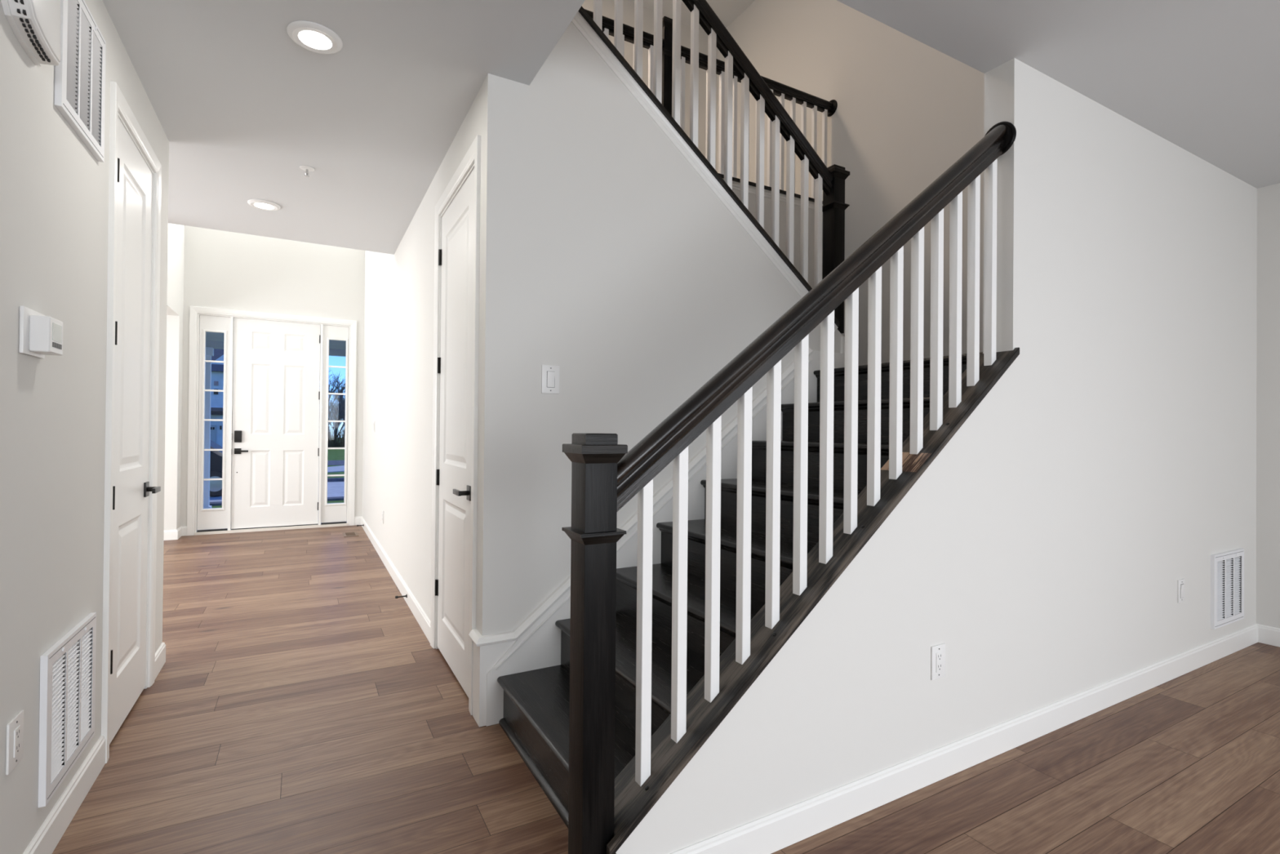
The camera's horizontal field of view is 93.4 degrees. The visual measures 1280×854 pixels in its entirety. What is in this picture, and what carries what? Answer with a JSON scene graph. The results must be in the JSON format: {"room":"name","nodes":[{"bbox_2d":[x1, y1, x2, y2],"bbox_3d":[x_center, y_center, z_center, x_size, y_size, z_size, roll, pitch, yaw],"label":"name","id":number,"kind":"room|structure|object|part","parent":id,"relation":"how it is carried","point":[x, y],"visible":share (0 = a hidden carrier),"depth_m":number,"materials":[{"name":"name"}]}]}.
{"room":"house hallway","nodes":[
{"label":"house hallway","id":0,"kind":"room"},
{"bbox_2d":[0,0,168,853],"bbox_3d":[-0.592,-0.137,-0.358,0.120,2.719,7.949,1,0,-29],"label":"wall","id":1,"kind":"structure","parent":0,"point":[54,192],"depth_m":1.70,"materials":[{"name":"white paint"}]},
{"bbox_2d":[5,710,23,774],"bbox_3d":[-1.577,0.795,1.524,0.008,0.124,0.090,1,0,-29],"label":"wall outlet","id":2,"kind":"object","parent":1,"relation":"attached to","point":[15,728],"visible":1,"depth_m":1.51,"materials":[{"name":"white plastic"}]},
{"bbox_2d":[13,724,20,757],"bbox_3d":[-1.575,0.795,1.526,0.003,0.068,0.034,1,0,-29],"label":"receptacle","id":3,"kind":"object","parent":2,"relation":"attached to","point":[16,727],"depth_m":1.52,"materials":[{"name":"white plastic"}]},
{"bbox_2d":[0,0,60,66],"bbox_3d":[-1.523,-1.103,1.515,0.054,0.293,0.237,1,0,-29],"label":"fire alarm","id":4,"kind":"object","parent":1,"relation":"attached to","point":[35,24],"visible":1,"depth_m":1.51,"materials":[{"name":"white plastic"}]},
{"bbox_2d":[18,306,62,358],"bbox_3d":[-1.583,-0.247,1.601,0.051,0.120,0.148,1,0,-29],"label":"thermostat","id":5,"kind":"object","parent":1,"relation":"attached to","point":[41,335],"visible":1,"depth_m":1.57,"materials":[{"name":"white plastic"}]},
{"bbox_3d":[-1.602,-0.247,1.591,0.009,0.120,0.148,1,0,-29],"label":"plate","id":6,"kind":"part","parent":5,"relation":"part of","materials":[{"name":"white plastic"}]},
{"bbox_2d":[38,612,96,807],"bbox_3d":[-1.765,0.845,1.872,0.020,0.418,0.450,1,0,-29],"label":"air vent","id":7,"kind":"object","parent":1,"relation":"in","point":[67,706],"visible":1,"depth_m":1.82,"materials":[{"name":"white metal"}]},
{"bbox_2d":[54,0,106,162],"bbox_3d":[-1.762,-1.129,1.910,0.020,0.420,0.420,1,0,-29],"label":"air vent","id":8,"kind":"object","parent":1,"relation":"in","point":[80,74],"visible":1,"depth_m":1.89,"materials":[{"name":"white metal"}]},
{"bbox_2d":[22,642,165,853],"bbox_3d":[-0.549,1.169,-0.328,0.013,0.106,7.962,1,0,-29],"label":"baseboard","id":9,"kind":"structure","parent":1,"relation":"attached to","point":[55,825],"depth_m":1.88,"materials":[{"name":"white paint"}]},
{"bbox_2d":[101,80,161,763],"bbox_3d":[-2.173,-0.020,2.533,0.171,2.491,0.804,1,0,-29],"label":"door","id":10,"kind":"structure","parent":1,"relation":"in","point":[133,295],"depth_m":2.53,"materials":[{"name":"white paint"}]},
{"bbox_3d":[-2.274,0.287,2.780,0.008,0.066,0.066,1,0,-29],"label":"handle","id":11,"kind":"part","parent":10,"relation":"part of","materials":[{"name":"black metal"}]},
{"bbox_3d":[-2.228,0.287,2.752,0.046,0.022,0.116,1,0,-29],"label":"lever","id":12,"kind":"part","parent":10,"relation":"part of","materials":[{"name":"black metal"}]},
{"bbox_2d":[164,222,184,530],"bbox_3d":[-4.491,-1.571,5.503,0.120,5.590,2.910,1,0,-29],"label":"wall","id":13,"kind":"structure","parent":0,"point":[175,242],"depth_m":6.56,"materials":[{"name":"white paint"}]},
{"bbox_2d":[180,225,364,526],"bbox_3d":[-4.370,-1.558,7.322,2.101,5.590,0.150,1,0,-29],"label":"wall","id":14,"kind":"structure","parent":0,"point":[223,269],"depth_m":7.22,"materials":[{"name":"white paint"}]},
{"bbox_2d":[164,515,361,540],"bbox_3d":[-5.603,1.166,6.398,4.856,0.106,0.259,1,0,-29],"label":"baseboard","id":15,"kind":"structure","parent":14,"relation":"attached to","point":[169,535],"depth_m":6.60,"materials":[{"name":"white paint"}]},
{"bbox_2d":[186,306,356,535],"bbox_3d":[-4.394,-0.062,7.302,1.712,2.594,0.198,1,0,-29],"label":"door","id":16,"kind":"structure","parent":14,"relation":"in","point":[276,366],"depth_m":7.24,"materials":[{"name":"white paint"}]},
{"bbox_2d":[196,315,230,529],"bbox_3d":[-4.925,-0.052,6.974,0.291,2.461,0.054,1,0,-29],"label":"window","id":17,"kind":"structure","parent":16,"relation":"attached to","point":[211,517],"depth_m":6.96,"materials":[{"name":"white paint"}]},
{"bbox_3d":[-4.917,-0.078,6.956,0.233,2.091,0.014,1,0,-29],"label":"frame","id":18,"kind":"part","parent":17,"relation":"part of","materials":[{"name":"white paint"}]},
{"bbox_3d":[-4.714,0.284,7.069,0.067,0.067,0.010,1,0,-29],"label":"handle","id":19,"kind":"part","parent":16,"relation":"part of","materials":[{"name":"black metal"}]},
{"bbox_3d":[-4.659,0.284,7.068,0.118,0.022,0.047,1,0,-29],"label":"lever","id":20,"kind":"part","parent":16,"relation":"part of","materials":[{"name":"black metal"}]},
{"bbox_3d":[-4.407,1.221,7.298,1.570,0.029,0.190,1,0,-29],"label":"sill","id":21,"kind":"part","parent":16,"relation":"part of","materials":[{"name":"white paint"}]},
{"bbox_2d":[320,324,348,522],"bbox_3d":[-3.834,-0.039,7.582,0.288,2.461,0.054,1,0,-29],"label":"window","id":22,"kind":"structure","parent":16,"relation":"attached to","point":[330,512],"depth_m":7.53,"materials":[{"name":"white paint"}]},
{"bbox_2d":[362,73,515,635],"bbox_3d":[-2.062,-1.551,5.211,0.120,5.590,6.084,1,0,-29],"label":"wall","id":23,"kind":"structure","parent":0,"point":[399,286],"depth_m":3.60,"materials":[{"name":"white paint"}]},
{"bbox_2d":[382,510,383,524],"bbox_3d":[-2.405,0.844,5.642,0.008,0.118,0.075,1,0,-29],"label":"wall outlet","id":24,"kind":"object","parent":23,"relation":"attached to","point":[382,510],"visible":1,"depth_m":5.62,"materials":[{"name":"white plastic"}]},
{"bbox_2d":[360,515,430,642],"bbox_3d":[-2.367,1.189,5.563,0.013,0.106,4.866,1,0,-29],"label":"baseboard","id":25,"kind":"structure","parent":23,"relation":"attached to","point":[420,615],"depth_m":4.49,"materials":[{"name":"white paint"}]},
{"bbox_2d":[395,594,407,598],"bbox_3d":[-1.671,1.186,4.218,0.077,0.025,0.026,1,0,-29],"label":"door stop","id":26,"kind":"object","parent":23,"relation":"attached to","point":[406,595],"visible":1,"depth_m":4.21,"materials":[{"name":"black"}]},
{"bbox_2d":[430,134,480,715],"bbox_3d":[-0.903,-0.011,3.045,0.168,2.501,0.964,1,0,-29],"label":"door","id":27,"kind":"structure","parent":23,"relation":"in","point":[457,225],"depth_m":3.00,"materials":[{"name":"white paint"}]},
{"bbox_3d":[-0.824,0.300,2.771,0.046,0.022,0.116,1,0,-29],"label":"lever","id":28,"kind":"part","parent":27,"relation":"part of","materials":[{"name":"black metal"}]},
{"bbox_3d":[-0.777,0.300,2.743,0.008,0.066,0.066,1,0,-29],"label":"handle","id":29,"kind":"part","parent":27,"relation":"part of","materials":[{"name":"black metal"}]},
{"bbox_2d":[582,0,716,169],"bbox_3d":[-1.534,-3.123,5.408,5.601,2.435,0.136,1,0,-29],"label":"wall","id":30,"kind":"structure","parent":0,"point":[608,6],"depth_m":6.45,"materials":[{"name":"white paint"}]},
{"bbox_2d":[52,524,1279,853],"bbox_3d":[-0.688,1.297,2.133,9.300,0.120,12.600,1,0,-29],"label":"floor","id":31,"kind":"structure","parent":0,"point":[296,704],"depth_m":2.27,"materials":[{"name":"wood"}]},
{"bbox_2d":[342,531,358,537],"bbox_3d":[-3.348,1.241,6.976,0.150,0.005,0.310,1,0,-29],"label":"floor vent","id":32,"kind":"object","parent":31,"relation":"in","point":[353,533],"visible":1,"depth_m":6.96,"materials":[{"name":"brown metal"}]},
{"bbox_2d":[497,351,982,827],"bbox_3d":[0.770,-0.308,3.405,3.222,3.128,2.226,1,0,-29],"label":"staircase","id":33,"kind":"structure","parent":31,"relation":"on","point":[535,720],"depth_m":2.42,"materials":[{"name":"black wood"}]},
{"bbox_3d":[-0.340,1.229,2.091,0.018,0.019,1.011,1,0,-29],"label":"shoe moulding","id":34,"kind":"part","parent":33,"relation":"part of","materials":[{"name":"brown wood"}]},
{"bbox_2d":[561,121,1019,853],"bbox_3d":[0.638,0.004,1.986,1.864,2.484,0.157,1,0,-29],"label":"stair railing","id":35,"kind":"object","parent":33,"relation":"on","point":[604,810],"visible":1,"depth_m":1.83,"materials":[{"name":"brown wood"}]},
{"bbox_3d":[-0.123,0.658,1.554,0.089,1.159,0.089,1,0,-29],"label":"newel post","id":36,"kind":"part","parent":35,"relation":"part of","materials":[{"name":"brown wood"}]},
{"bbox_3d":[0.673,-0.485,1.998,1.734,1.469,0.067,1,0,-29],"label":"handrail","id":37,"kind":"part","parent":35,"relation":"part of","materials":[{"name":"brown wood"}]},
{"bbox_2d":[510,22,843,631],"bbox_3d":[0.310,-0.326,3.116,2.014,3.155,0.120,1,0,-29],"label":"wall","id":38,"kind":"structure","parent":0,"point":[633,278],"depth_m":2.78,"materials":[{"name":"white paint"}]},
{"bbox_2d":[468,628,516,726],"bbox_3d":[-0.626,1.054,2.566,0.176,0.371,0.135,1,0,-29],"label":"baseboard","id":39,"kind":"structure","parent":38,"relation":"attached to","point":[488,649],"depth_m":2.51,"materials":[{"name":"white paint"}]},
{"bbox_2d":[541,364,559,393],"bbox_3d":[-0.392,-0.209,2.650,0.082,0.124,0.012,1,0,-29],"label":"light switch","id":40,"kind":"object","parent":38,"relation":"attached to","point":[550,374],"visible":1,"depth_m":2.65,"materials":[{"name":"white plastic"}]},
{"bbox_2d":[485,347,844,725],"bbox_3d":[0.295,0.399,3.021,2.118,1.703,0.032,1,0,-29],"label":"trim","id":41,"kind":"structure","parent":38,"relation":"attached to","point":[537,645],"depth_m":2.83,"materials":[{"name":"white paint"}]},
{"bbox_2d":[571,11,844,353],"bbox_3d":[0.359,-1.228,3.066,1.968,1.590,0.018,1,0,-29],"label":"trim","id":42,"kind":"structure","parent":38,"relation":"attached to","point":[579,21],"depth_m":3.00,"materials":[{"name":"white paint"}]},
{"bbox_2d":[577,0,849,333],"bbox_3d":[0.256,-1.837,3.089,2.188,2.544,0.180,1,0,-29],"label":"stair railing","id":43,"kind":"object","parent":38,"relation":"on","point":[831,180],"visible":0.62,"depth_m":3.24,"materials":[{"name":"brown wood"}]},
{"bbox_3d":[0.218,-2.242,3.068,2.092,1.736,0.067,1,0,-29],"label":"handrail","id":44,"kind":"part","parent":43,"relation":"part of","materials":[{"name":"brown wood"}]},
{"bbox_3d":[1.150,-1.015,3.585,0.089,0.922,0.089,1,0,-29],"label":"newel post","id":45,"kind":"part","parent":43,"relation":"part of","materials":[{"name":"brown wood"}]},
{"bbox_2d":[102,0,1279,254],"bbox_3d":[-0.659,-1.700,2.039,9.436,0.435,12.440,1,0,-29],"label":"ceiling","id":46,"kind":"structure","parent":0,"point":[239,105],"depth_m":2.53,"materials":[{"name":"white paint"}]},
{"bbox_2d":[247,199,280,210],"bbox_3d":[-2.510,-1.479,4.029,0.188,0.014,0.188,1,0,-29],"label":"recessed light","id":47,"kind":"object","parent":46,"relation":"in","point":[265,205],"visible":1,"depth_m":4.01,"materials":[{"name":"white plastic"}]},
{"bbox_2d":[299,164,314,177],"bbox_3d":[-1.910,-1.461,3.459,0.076,0.046,0.076,1,0,-29],"label":"sprinkler head","id":48,"kind":"object","parent":46,"relation":"attached to","point":[307,168],"visible":1,"depth_m":3.45},
{"bbox_2d":[286,20,342,53],"bbox_3d":[-1.238,-1.478,2.300,0.188,0.014,0.188,1,0,-29],"label":"recessed light","id":49,"kind":"object","parent":46,"relation":"in","point":[313,37],"visible":1,"depth_m":2.28,"materials":[{"name":"white plastic"}]},
{"bbox_2d":[627,0,755,31],"bbox_3d":[-1.310,-4.391,4.976,5.657,0.100,7.231,1,0,-29],"label":"ceiling","id":50,"kind":"structure","parent":0,"point":[727,11],"depth_m":6.22,"materials":[{"name":"white paint"}]},
{"bbox_2d":[732,188,822,288],"bbox_3d":[0.226,-0.318,4.447,3.161,3.155,0.120,1,0,-29],"label":"wall","id":51,"kind":"structure","parent":0,"point":[752,197],"depth_m":4.96,"materials":[{"name":"white paint"}]},
{"bbox_2d":[584,8,837,204],"bbox_3d":[0.252,-2.426,4.448,3.163,1.060,0.187,1,0,-29],"label":"guard railing","id":52,"kind":"object","parent":51,"relation":"on","point":[828,108],"visible":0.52,"depth_m":4.63,"materials":[{"name":"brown wood"}]},
{"bbox_3d":[-0.381,-2.761,4.066,1.230,0.094,0.067,1,0,-29],"label":"handrail","id":53,"kind":"part","parent":52,"relation":"part of","materials":[{"name":"brown wood"}]},
{"bbox_3d":[0.188,-2.408,4.394,0.089,0.974,0.089,1,0,-29],"label":"newel post","id":54,"kind":"part","parent":52,"relation":"part of","materials":[{"name":"brown wood"}]},
{"bbox_3d":[0.938,-2.745,4.800,1.608,0.094,0.067,1,0,-29],"label":"handrail","id":55,"kind":"part","parent":52,"relation":"part of","materials":[{"name":"brown wood"}]},
{"bbox_2d":[722,177,822,209],"bbox_3d":[0.272,-1.869,4.397,3.161,0.054,0.014,1,0,-29],"label":"trim","id":56,"kind":"structure","parent":51,"relation":"attached to","point":[735,185],"depth_m":4.82,"materials":[{"name":"white paint"}]},
{"bbox_2d":[715,0,984,365],"bbox_3d":[1.815,-1.519,4.992,0.120,5.590,3.984,1,0,-29],"label":"wall","id":57,"kind":"structure","parent":0,"point":[908,110],"depth_m":4.80,"materials":[{"name":"white paint"}]},
{"bbox_2d":[615,57,1257,853],"bbox_3d":[1.796,-0.098,2.631,4.296,2.719,0.121,1,0,-29],"label":"wall","id":58,"kind":"structure","parent":0,"point":[1047,544],"depth_m":2.54,"materials":[{"name":"white paint"}]},
{"bbox_2d":[930,643,945,679],"bbox_3d":[1.063,0.835,2.147,0.076,0.118,0.008,1,0,-29],"label":"wall outlet","id":59,"kind":"object","parent":58,"relation":"attached to","point":[938,651],"visible":1,"depth_m":2.14,"materials":[{"name":"white plastic"}]},
{"bbox_2d":[936,651,942,672],"bbox_3d":[1.065,0.835,2.145,0.034,0.068,0.003,1,0,-29],"label":"receptacle","id":60,"kind":"object","parent":59,"relation":"attached to","point":[939,654],"depth_m":2.14,"materials":[{"name":"white plastic"}]},
{"bbox_2d":[668,623,1257,853],"bbox_3d":[1.818,1.208,2.564,4.296,0.106,0.013,1,0,-29],"label":"baseboard","id":61,"kind":"structure","parent":58,"relation":"attached to","point":[771,833],"depth_m":2.15,"materials":[{"name":"white paint"}]},
{"bbox_2d":[1177,578,1185,603],"bbox_3d":[2.792,0.844,3.108,0.074,0.118,0.012,1,0,-29],"label":"wall outlet","id":62,"kind":"object","parent":58,"relation":"attached to","point":[1181,583],"visible":1,"depth_m":3.10,"materials":[{"name":"white plastic"}]},
{"bbox_2d":[1210,548,1244,629],"bbox_3d":[3.305,0.902,3.388,0.420,0.402,0.020,1,0,-29],"label":"air vent","id":63,"kind":"object","parent":58,"relation":"in","point":[1227,568],"visible":1,"depth_m":3.38,"materials":[{"name":"white metal"}]},
{"bbox_2d":[1256,182,1279,628],"bbox_3d":[5.030,-0.077,1.361,0.120,2.719,5.486,1,0,-29],"label":"wall","id":64,"kind":"structure","parent":0,"point":[1268,328],"depth_m":3.58,"materials":[{"name":"white paint"}]},
{"bbox_2d":[1257,623,1279,647],"bbox_3d":[4.990,1.227,1.268,0.013,0.106,5.365,1,0,-29],"label":"baseboard","id":65,"kind":"structure","parent":64,"relation":"attached to","point":[1269,635],"depth_m":3.56,"materials":[{"name":"white paint"}]},
{"label":"outside","id":66,"kind":"structure","parent":0,"visible":0},
{"bbox_2d":[209,481,344,502],"bbox_3d":[-9.279,1.743,16.635,120.000,0.014,5.100,1,0,-29],"label":"driveway","id":67,"kind":"structure","parent":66,"point":[335,489],"depth_m":16.41,"materials":[{"name":"concrete"}]},
{"bbox_2d":[209,440,222,497],"bbox_3d":[-11.859,0.978,15.016,4.100,1.449,1.862,1,0,-29],"label":"parked car","id":68,"kind":"object","parent":67,"relation":"on","point":[215,456],"visible":0.17,"depth_m":14.80,"materials":[{"name":"blue paint"}]},
{"bbox_2d":[209,477,344,506],"bbox_3d":[-9.230,1.690,16.548,120.000,0.119,5.700,1,0,-29],"label":"curb","id":69,"kind":"object","parent":67,"relation":"on","point":[332,479],"depth_m":14.46,"materials":[{"name":"concrete"}]},
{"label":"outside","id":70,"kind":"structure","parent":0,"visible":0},
{"bbox_2d":[327,448,344,460],"bbox_3d":[6.893,1.922,50.297,59.000,0.350,8.800,1,0,-29],"label":"bank","id":71,"kind":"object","parent":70,"point":[332,454],"depth_m":35.55,"materials":[{"name":"green plant"}]},
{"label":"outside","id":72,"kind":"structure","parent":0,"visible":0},
{"bbox_2d":[211,437,344,507],"bbox_3d":[-31.775,1.902,57.057,120.000,0.200,109.380,1,0,-29],"label":"lawn","id":73,"kind":"structure","parent":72,"point":[333,473],"depth_m":21.23,"materials":[{"name":"green plant"}]},
{"bbox_2d":[210,348,223,447],"bbox_3d":[-31.203,-3.122,44.209,13.600,9.699,9.600,1,0,-29],"label":"house","id":74,"kind":"structure","parent":73,"relation":"on","point":[217,368],"depth_m":41.15,"materials":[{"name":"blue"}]},
{"bbox_3d":[-29.117,0.796,40.953,0.560,1.858,0.030,1,0,-29],"label":"door","id":75,"kind":"part","parent":74,"relation":"part of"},
{"bbox_2d":[328,425,344,447],"bbox_3d":[-19.494,0.731,43.190,6.732,1.613,2.458,1,0,-29],"label":"dry brush","id":76,"kind":"object","parent":73,"relation":"on","point":[331,444],"visible":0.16,"depth_m":41.80,"materials":[{"name":"plant"}]},
{"bbox_2d":[328,382,345,443],"bbox_3d":[-22.111,-0.863,44.251,2.339,5.330,4.338,1,0,-15],"label":"bare tree","id":77,"kind":"object","parent":73,"relation":"on","point":[339,416],"visible":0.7,"depth_m":44.26,"materials":[{"name":"grey plant"}]},
{"bbox_2d":[328,369,345,433],"bbox_3d":[-27.652,-1.767,53.692,3.186,7.167,2.798,1,0,-26],"label":"bare tree","id":78,"kind":"object","parent":73,"relation":"on","point":[335,377],"visible":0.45,"depth_m":53.51,"materials":[{"name":"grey plant"}]},
{"bbox_2d":[330,387,345,434],"bbox_3d":[-30.010,-1.431,61.279,2.554,6.543,2.909,0,0,20],"label":"bare tree","id":79,"kind":"object","parent":73,"relation":"on","point":[333,396],"visible":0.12,"depth_m":60.85,"materials":[{"name":"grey plant"}]},
{"bbox_2d":[333,391,345,428],"bbox_3d":[-24.596,-0.523,50.211,3.238,4.697,1.943,0,0,36],"label":"bare tree","id":80,"kind":"object","parent":73,"relation":"on","point":[340,392],"visible":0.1,"depth_m":50.03,"materials":[{"name":"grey plant"}]},
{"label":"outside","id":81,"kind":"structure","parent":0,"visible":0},
{"bbox_2d":[205,325,346,356],"bbox_3d":[-4.918,-1.317,8.249,5.800,0.390,2.003,1,0,-29],"label":"ceiling","id":82,"kind":"structure","parent":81,"point":[213,340],"depth_m":8.61,"materials":[{"name":"white paint"}]},
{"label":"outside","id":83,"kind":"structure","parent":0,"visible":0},
{"bbox_3d":[-4.942,1.407,8.233,5.800,0.260,2.003,1,0,-29],"label":"floor","id":84,"kind":"structure","parent":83,"visible":0},
{"bbox_2d":[204,346,213,508],"bbox_3d":[-6.182,0.069,8.588,0.150,2.398,0.140,1,0,-29],"label":"porch column","id":85,"kind":"structure","parent":84,"relation":"on","point":[209,351],"depth_m":8.56,"materials":[{"name":"white"}]},
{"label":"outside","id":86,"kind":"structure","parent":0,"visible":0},
{"bbox_2d":[318,460,344,465],"bbox_3d":[-16.354,1.760,29.349,120.000,0.011,4.600,1,0,-29],"label":"road","id":87,"kind":"structure","parent":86,"point":[329,462],"depth_m":29.68,"materials":[{"name":"grey asphalt"}]},
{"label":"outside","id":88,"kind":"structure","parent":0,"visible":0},
{"bbox_2d":[327,465,344,472],"bbox_3d":[-13.727,1.745,24.599,120.181,0.029,5.827,1,0,-32],"label":"sidewalk","id":89,"kind":"structure","parent":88,"point":[341,468],"depth_m":25.00,"materials":[{"name":"concrete"}]}
]}

